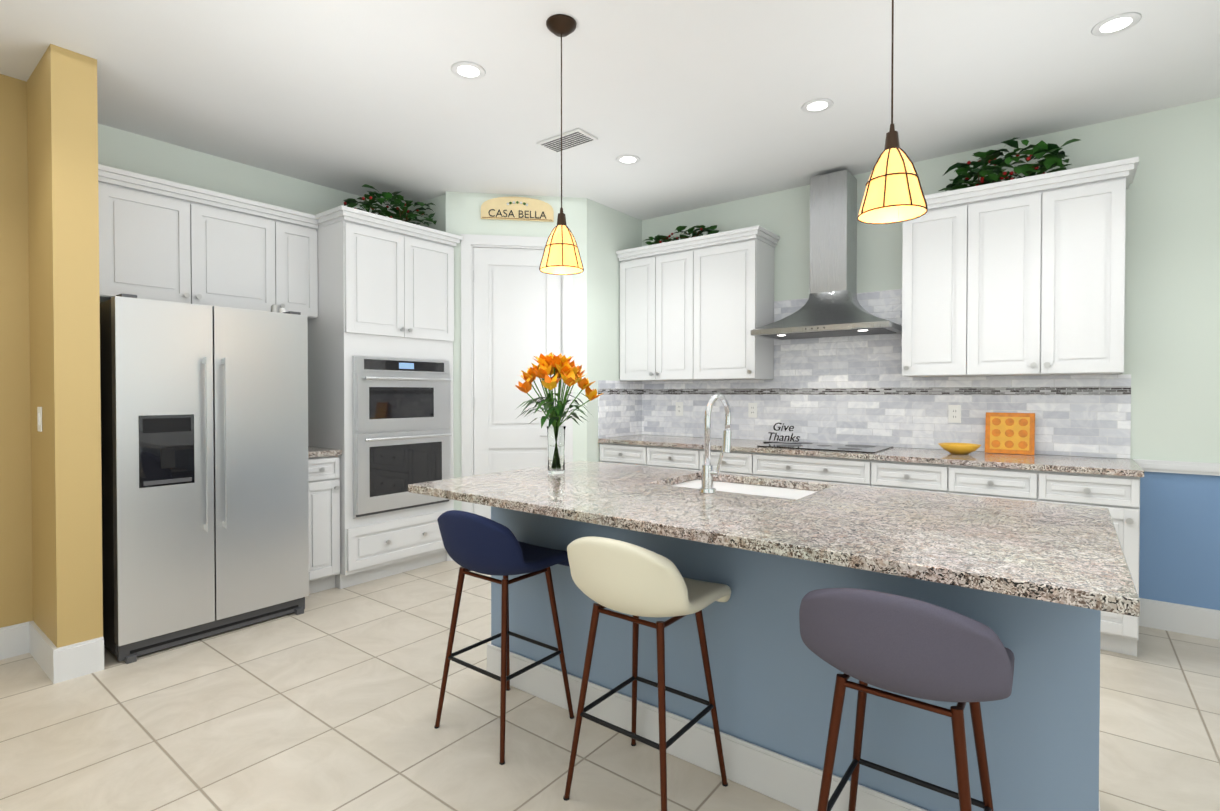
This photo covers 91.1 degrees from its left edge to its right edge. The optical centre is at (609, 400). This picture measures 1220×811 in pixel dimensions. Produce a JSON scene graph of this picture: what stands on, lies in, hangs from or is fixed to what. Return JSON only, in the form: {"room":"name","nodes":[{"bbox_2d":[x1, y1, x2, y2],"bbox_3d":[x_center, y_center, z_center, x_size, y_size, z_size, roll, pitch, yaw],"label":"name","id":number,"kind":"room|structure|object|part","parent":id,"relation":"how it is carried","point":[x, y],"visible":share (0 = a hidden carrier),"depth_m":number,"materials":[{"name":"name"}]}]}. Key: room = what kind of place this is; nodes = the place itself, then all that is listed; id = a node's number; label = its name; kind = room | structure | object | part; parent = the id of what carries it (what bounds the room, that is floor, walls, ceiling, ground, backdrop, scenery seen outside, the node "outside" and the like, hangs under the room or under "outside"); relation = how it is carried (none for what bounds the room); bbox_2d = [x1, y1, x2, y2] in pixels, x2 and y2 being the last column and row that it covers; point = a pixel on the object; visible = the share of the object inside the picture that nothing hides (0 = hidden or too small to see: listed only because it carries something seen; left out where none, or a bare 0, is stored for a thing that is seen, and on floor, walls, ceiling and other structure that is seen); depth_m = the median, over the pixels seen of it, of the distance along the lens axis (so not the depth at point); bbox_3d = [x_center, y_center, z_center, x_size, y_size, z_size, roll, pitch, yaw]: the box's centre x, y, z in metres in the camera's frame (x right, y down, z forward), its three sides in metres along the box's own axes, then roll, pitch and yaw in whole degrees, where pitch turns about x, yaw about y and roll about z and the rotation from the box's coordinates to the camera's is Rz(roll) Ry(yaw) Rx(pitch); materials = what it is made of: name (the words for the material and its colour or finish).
{"room":"kitchen","nodes":[
{"label":"kitchen","id":0,"kind":"room"},
{"bbox_2d":[0,74,32,627],"bbox_3d":[-4.108,-0.146,1.541,0.160,2.840,3.770,1,1,38],"label":"wall","id":1,"kind":"structure","parent":0,"point":[16,592],"depth_m":2.94,"materials":[{"name":"paint"}]},
{"bbox_2d":[0,621,103,683],"bbox_3d":[-3.779,1.200,1.406,0.546,0.152,3.930,1,1,38],"label":"baseboard","id":2,"kind":"structure","parent":1,"relation":"attached to","point":[64,663],"depth_m":2.77,"materials":[{"name":"white wood"}]},
{"bbox_2d":[27,44,102,647],"bbox_3d":[-2.760,-0.164,2.984,0.840,2.840,0.160,1,1,38],"label":"wall","id":3,"kind":"structure","parent":0,"point":[63,227],"depth_m":2.74,"materials":[{"name":"yellow paint"}]},
{"bbox_2d":[37,407,41,431],"bbox_3d":[-2.710,0.088,2.839,0.072,0.116,0.009,1,1,38],"label":"switch plate","id":4,"kind":"object","parent":3,"relation":"attached to","point":[39,418],"visible":1,"depth_m":2.83,"materials":[{"name":"white plastic"}]},
{"bbox_2d":[98,123,402,216],"bbox_3d":[-1.990,-0.186,4.807,0.160,2.840,3.670,1,1,38],"label":"wall","id":5,"kind":"structure","parent":0,"point":[132,152],"depth_m":3.88,"materials":[{"name":"green paint"}]},
{"bbox_2d":[98,164,319,318],"bbox_3d":[-2.487,-0.902,3.694,0.393,0.680,1.223,1,1,38],"label":"upper cabinet","id":6,"kind":"object","parent":5,"relation":"attached to","point":[164,240],"visible":0.88,"depth_m":3.53,"materials":[{"name":"white wood"}]},
{"bbox_2d":[403,194,445,231],"bbox_3d":[-1.460,-0.187,4.857,0.620,2.840,0.085,1,1,38],"label":"wall","id":7,"kind":"structure","parent":0,"point":[438,208],"depth_m":4.72,"materials":[{"name":"green paint"}]},
{"bbox_2d":[446,192,586,510],"bbox_3d":[-0.730,-0.185,4.734,1.089,2.840,0.100,0,1,-8],"label":"wall","id":8,"kind":"structure","parent":0,"point":[463,212],"depth_m":4.67,"materials":[{"name":"green paint"}]},
{"bbox_2d":[473,247,560,518],"bbox_3d":[-0.730,0.017,4.701,0.694,2.416,0.093,0,1,-8],"label":"pantry door","id":9,"kind":"structure","parent":8,"relation":"in","point":[516,311],"depth_m":4.70,"materials":[{"name":"white wood"}]},
{"bbox_2d":[461,234,572,512],"bbox_3d":[-0.728,-0.022,4.727,0.860,2.515,0.118,0,1,-8],"label":"door frame","id":10,"kind":"structure","parent":8,"relation":"attached to","point":[469,242],"depth_m":4.63,"materials":[{"name":"white wood"}]},
{"bbox_2d":[481,197,553,221],"bbox_3d":[-0.720,-1.494,4.654,0.560,0.180,0.021,0,1,-8],"label":"sign","id":11,"kind":"object","parent":8,"relation":"attached to","point":[516,208],"visible":1,"depth_m":4.65,"materials":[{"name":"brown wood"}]},
{"bbox_2d":[0,561,1219,810],"bbox_3d":[-0.129,1.310,1.043,7.800,0.060,7.800,1,1,38],"label":"floor","id":12,"kind":"structure","parent":0,"point":[328,699],"depth_m":2.29,"materials":[{"name":"tile"}]},
{"bbox_2d":[100,293,308,663],"bbox_3d":[-2.344,0.367,3.399,0.862,1.768,0.895,1,1,38],"label":"fridge","id":13,"kind":"object","parent":12,"relation":"on","point":[204,470],"visible":1,"depth_m":3.08,"materials":[{"name":"silver metal"}]},
{"bbox_2d":[308,446,341,593],"bbox_3d":[-2.090,0.729,4.005,0.664,1.030,0.274,1,1,38],"label":"base cabinet","id":14,"kind":"object","parent":12,"relation":"on","point":[324,509],"visible":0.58,"depth_m":3.85,"materials":[{"name":"white wood"}]},
{"bbox_2d":[307,205,462,588],"bbox_3d":[-1.694,-0.006,4.417,0.779,2.490,0.960,1,1,38],"label":"tall cabinet","id":15,"kind":"object","parent":12,"relation":"on","point":[380,365],"visible":0.92,"depth_m":4.11,"materials":[{"name":"white wood"}]},
{"bbox_2d":[343,184,436,225],"bbox_3d":[-1.604,-1.410,4.399,0.456,0.311,0.704,1,1,38],"label":"plant","id":16,"kind":"object","parent":15,"relation":"on","point":[384,211],"visible":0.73,"depth_m":4.35,"materials":[{"name":"green plant"}]},
{"bbox_2d":[434,510,574,764],"bbox_3d":[-0.410,0.833,2.345,0.437,0.864,0.446,1,1,38],"label":"bar stool","id":17,"kind":"object","parent":12,"relation":"on","point":[478,543],"visible":0.98,"depth_m":2.18,"materials":[{"name":"blue fabric"}]},
{"bbox_3d":[-0.411,0.533,2.341,0.457,0.271,0.451,1,1,38],"label":"seat","id":18,"kind":"part","parent":17,"relation":"part of","materials":[{"name":"fabric"}]},
{"bbox_2d":[563,536,730,810],"bbox_3d":[0.121,0.838,1.937,0.437,0.864,0.446,1,1,38],"label":"bar stool","id":19,"kind":"object","parent":12,"relation":"on","point":[636,581],"visible":1,"depth_m":1.78,"materials":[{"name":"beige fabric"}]},
{"bbox_3d":[0.120,0.538,1.932,0.457,0.271,0.451,1,1,38],"label":"seat","id":20,"kind":"part","parent":19,"relation":"part of","materials":[{"name":"leather"}]},
{"bbox_2d":[408,461,1139,810],"bbox_3d":[0.392,0.804,2.175,2.220,0.925,1.080,1,1,38],"label":"kitchen island","id":21,"kind":"object","parent":12,"relation":"on","point":[1036,587],"visible":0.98,"depth_m":1.83,"materials":[{"name":"blue paint"}]},
{"bbox_2d":[515,352,603,473],"bbox_3d":[-0.247,0.055,2.736,0.375,0.555,0.378,1,1,38],"label":"flower vase","id":22,"kind":"object","parent":21,"relation":"on","point":[564,369],"visible":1,"depth_m":2.71,"materials":[{"name":"clear glass"}]},
{"bbox_2d":[699,394,731,492],"bbox_3d":[0.422,0.156,2.276,0.098,0.366,0.214,1,1,38],"label":"faucet","id":23,"kind":"object","parent":21,"relation":"on","point":[708,473],"visible":1,"depth_m":2.22,"materials":[{"name":"silver metal"}]},
{"bbox_2d":[598,434,1143,656],"bbox_3d":[1.411,0.780,4.106,3.322,0.925,0.651,1,1,38],"label":"base cabinet","id":24,"kind":"object","parent":12,"relation":"on","point":[1112,485],"depth_m":3.39,"materials":[{"name":"white wood"}]},
{"bbox_2d":[763,423,801,443],"bbox_3d":[1.250,0.237,4.334,0.280,0.154,0.024,1,1,38],"label":"sign","id":25,"kind":"object","parent":24,"relation":"on","point":[782,436],"visible":1,"depth_m":4.33,"materials":[{"name":"black metal"}]},
{"bbox_2d":[757,441,892,452],"bbox_3d":[1.470,0.313,4.097,0.760,0.008,0.510,1,1,38],"label":"cooktop","id":26,"kind":"object","parent":24,"relation":"in","point":[841,447],"visible":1,"depth_m":4.04,"materials":[{"name":"black glass"}]},
{"bbox_2d":[938,443,980,453],"bbox_3d":[2.119,0.293,3.629,0.230,0.058,0.230,1,1,38],"label":"bowl","id":27,"kind":"object","parent":24,"relation":"on","point":[959,448],"visible":1,"depth_m":3.58,"materials":[{"name":"yellow ceramic"}]},
{"bbox_2d":[985,412,1034,454],"bbox_3d":[2.429,0.198,3.637,0.250,0.249,0.051,1,1,38],"label":"decorative tile","id":28,"kind":"structure","parent":24,"relation":"on","point":[1009,433],"depth_m":3.63,"materials":[{"name":"orange ceramic"}]},
{"bbox_2d":[799,588,1014,810],"bbox_3d":[0.719,0.844,1.452,0.437,0.864,0.446,1,1,38],"label":"bar stool","id":29,"kind":"object","parent":12,"relation":"on","point":[906,646],"visible":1,"depth_m":1.28,"materials":[{"name":"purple fabric"}]},
{"bbox_3d":[0.719,0.544,1.448,0.457,0.271,0.451,1,1,38],"label":"seat","id":30,"kind":"part","parent":29,"relation":"part of","materials":[{"name":"fabric"}]},
{"bbox_2d":[0,0,1219,219],"bbox_3d":[-0.129,-1.600,1.008,7.800,0.080,7.800,1,1,38],"label":"ceiling","id":31,"kind":"structure","parent":0,"point":[692,104],"depth_m":2.97,"materials":[{"name":"paint"}]},
{"bbox_2d":[451,61,485,79],"bbox_3d":[-0.679,-1.579,2.868,0.164,0.005,0.164,1,1,38],"label":"recessed light","id":32,"kind":"object","parent":31,"relation":"in","point":[468,70],"visible":1,"depth_m":2.86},
{"bbox_2d":[539,14,583,274],"bbox_3d":[-0.203,-1.061,2.509,0.188,1.031,0.188,1,1,38],"label":"pendant light","id":33,"kind":"object","parent":31,"relation":"hanging from","point":[561,254],"visible":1,"depth_m":2.47,"materials":[{"name":"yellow glass"}]},
{"bbox_2d":[537,128,597,153],"bbox_3d":[-0.262,-1.585,3.658,0.340,0.012,0.180,1,1,38],"label":"ceiling vent","id":34,"kind":"object","parent":31,"relation":"in","point":[574,138],"visible":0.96,"depth_m":3.64,"materials":[{"name":"white metal"}]},
{"bbox_2d":[616,155,639,164],"bbox_3d":[0.119,-1.592,3.957,0.164,0.005,0.164,1,1,38],"label":"recessed light","id":35,"kind":"object","parent":31,"relation":"in","point":[627,159],"visible":1,"depth_m":3.95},
{"bbox_2d":[801,98,832,112],"bbox_3d":[1.115,-1.583,3.218,0.164,0.005,0.164,1,1,38],"label":"recessed light","id":36,"kind":"object","parent":31,"relation":"in","point":[817,105],"visible":1,"depth_m":3.21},
{"bbox_2d":[857,0,927,223],"bbox_3d":[0.816,-1.052,1.726,0.188,1.031,0.188,1,1,38],"label":"pendant light","id":37,"kind":"object","parent":31,"relation":"hanging from","point":[894,193],"visible":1,"depth_m":1.70,"materials":[{"name":"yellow glass"}]},
{"bbox_2d":[1091,12,1141,35],"bbox_3d":[2.121,-1.575,2.508,0.164,0.005,0.164,1,1,38],"label":"recessed light","id":38,"kind":"object","parent":31,"relation":"in","point":[1118,23],"visible":1,"depth_m":2.50,"materials":[{"name":"white plastic"}]},
{"bbox_2d":[587,198,641,461],"bbox_3d":[0.011,-0.190,5.098,0.100,2.840,0.770,1,1,38],"label":"wall","id":39,"kind":"structure","parent":0,"point":[610,232],"depth_m":4.92,"materials":[{"name":"green paint"}]},
{"bbox_2d":[642,97,1219,609],"bbox_3d":[2.174,-0.176,4.023,7.800,2.840,0.160,1,1,38],"label":"wall","id":40,"kind":"structure","parent":0,"point":[1172,293],"depth_m":3.28,"materials":[{"name":"paint"}]},
{"bbox_2d":[617,241,699,380],"bbox_3d":[0.492,-0.687,4.985,0.772,1.037,0.348,1,1,38],"label":"upper cabinet","id":41,"kind":"object","parent":40,"relation":"attached to","point":[698,308],"depth_m":4.83,"materials":[{"name":"white wood"}]},
{"bbox_2d":[644,225,718,244],"bbox_3d":[0.586,-1.338,4.886,0.705,0.154,0.280,1,1,38],"label":"plant","id":42,"kind":"object","parent":41,"relation":"on","point":[658,239],"visible":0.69,"depth_m":4.84,"materials":[{"name":"green plant"}]},
{"bbox_2d":[700,233,775,380],"bbox_3d":[0.933,-0.683,4.647,0.571,1.037,0.348,1,1,38],"label":"upper cabinet","id":43,"kind":"object","parent":40,"relation":"attached to","point":[737,273],"depth_m":4.47,"materials":[{"name":"white wood"}]},
{"bbox_2d":[751,170,901,339],"bbox_3d":[1.492,-1.004,4.104,0.900,1.106,0.498,1,1,38],"label":"range hood","id":44,"kind":"object","parent":40,"relation":"attached to","point":[832,307],"visible":1,"depth_m":4.09,"materials":[{"name":"silver metal"}]},
{"bbox_2d":[598,289,1130,458],"bbox_3d":[1.410,-0.221,4.110,3.318,1.074,0.628,1,1,38],"label":"backsplash","id":45,"kind":"structure","parent":40,"relation":"attached to","point":[861,390],"depth_m":4.18,"materials":[{"name":"tile"}]},
{"bbox_2d":[676,402,682,415],"bbox_3d":[0.592,0.070,5.118,0.072,0.116,0.008,1,1,38],"label":"electrical outlet","id":46,"kind":"object","parent":45,"relation":"attached to","point":[679,408],"visible":1,"depth_m":5.11,"materials":[{"name":"white plastic"}]},
{"bbox_2d":[748,403,756,417],"bbox_3d":[1.124,0.075,4.710,0.072,0.116,0.008,1,1,38],"label":"electrical outlet","id":47,"kind":"object","parent":45,"relation":"attached to","point":[752,410],"visible":1,"depth_m":4.71,"materials":[{"name":"white plastic"}]},
{"bbox_2d":[948,405,960,422],"bbox_3d":[2.226,0.086,3.863,0.072,0.116,0.008,1,1,38],"label":"electrical outlet","id":48,"kind":"object","parent":45,"relation":"attached to","point":[954,413],"visible":1,"depth_m":3.86,"materials":[{"name":"white plastic"}]},
{"bbox_2d":[902,157,1138,376],"bbox_3d":[2.338,-0.696,3.539,1.152,1.090,0.393,1,1,38],"label":"upper cabinet","id":49,"kind":"object","parent":40,"relation":"attached to","point":[1024,276],"visible":0.9,"depth_m":3.37,"materials":[{"name":"white wood"}]},
{"bbox_2d":[939,138,1079,190],"bbox_3d":[2.322,-1.383,3.513,0.700,0.279,0.370,1,1,38],"label":"plant","id":50,"kind":"object","parent":49,"relation":"on","point":[1052,158],"visible":0.71,"depth_m":3.48,"materials":[{"name":"green plant"}]},
{"bbox_2d":[1133,459,1219,475],"bbox_3d":[3.998,0.369,2.505,2.730,0.063,0.035,1,1,38],"label":"trim","id":51,"kind":"structure","parent":40,"relation":"attached to","point":[1197,468],"depth_m":3.21,"materials":[{"name":"white wood"}]},
{"bbox_2d":[1139,598,1219,639],"bbox_3d":[4.004,1.186,2.522,2.730,0.152,0.016,1,1,38],"label":"baseboard","id":52,"kind":"structure","parent":40,"relation":"attached to","point":[1185,619],"depth_m":3.23,"materials":[{"name":"white wood"}]}
]}

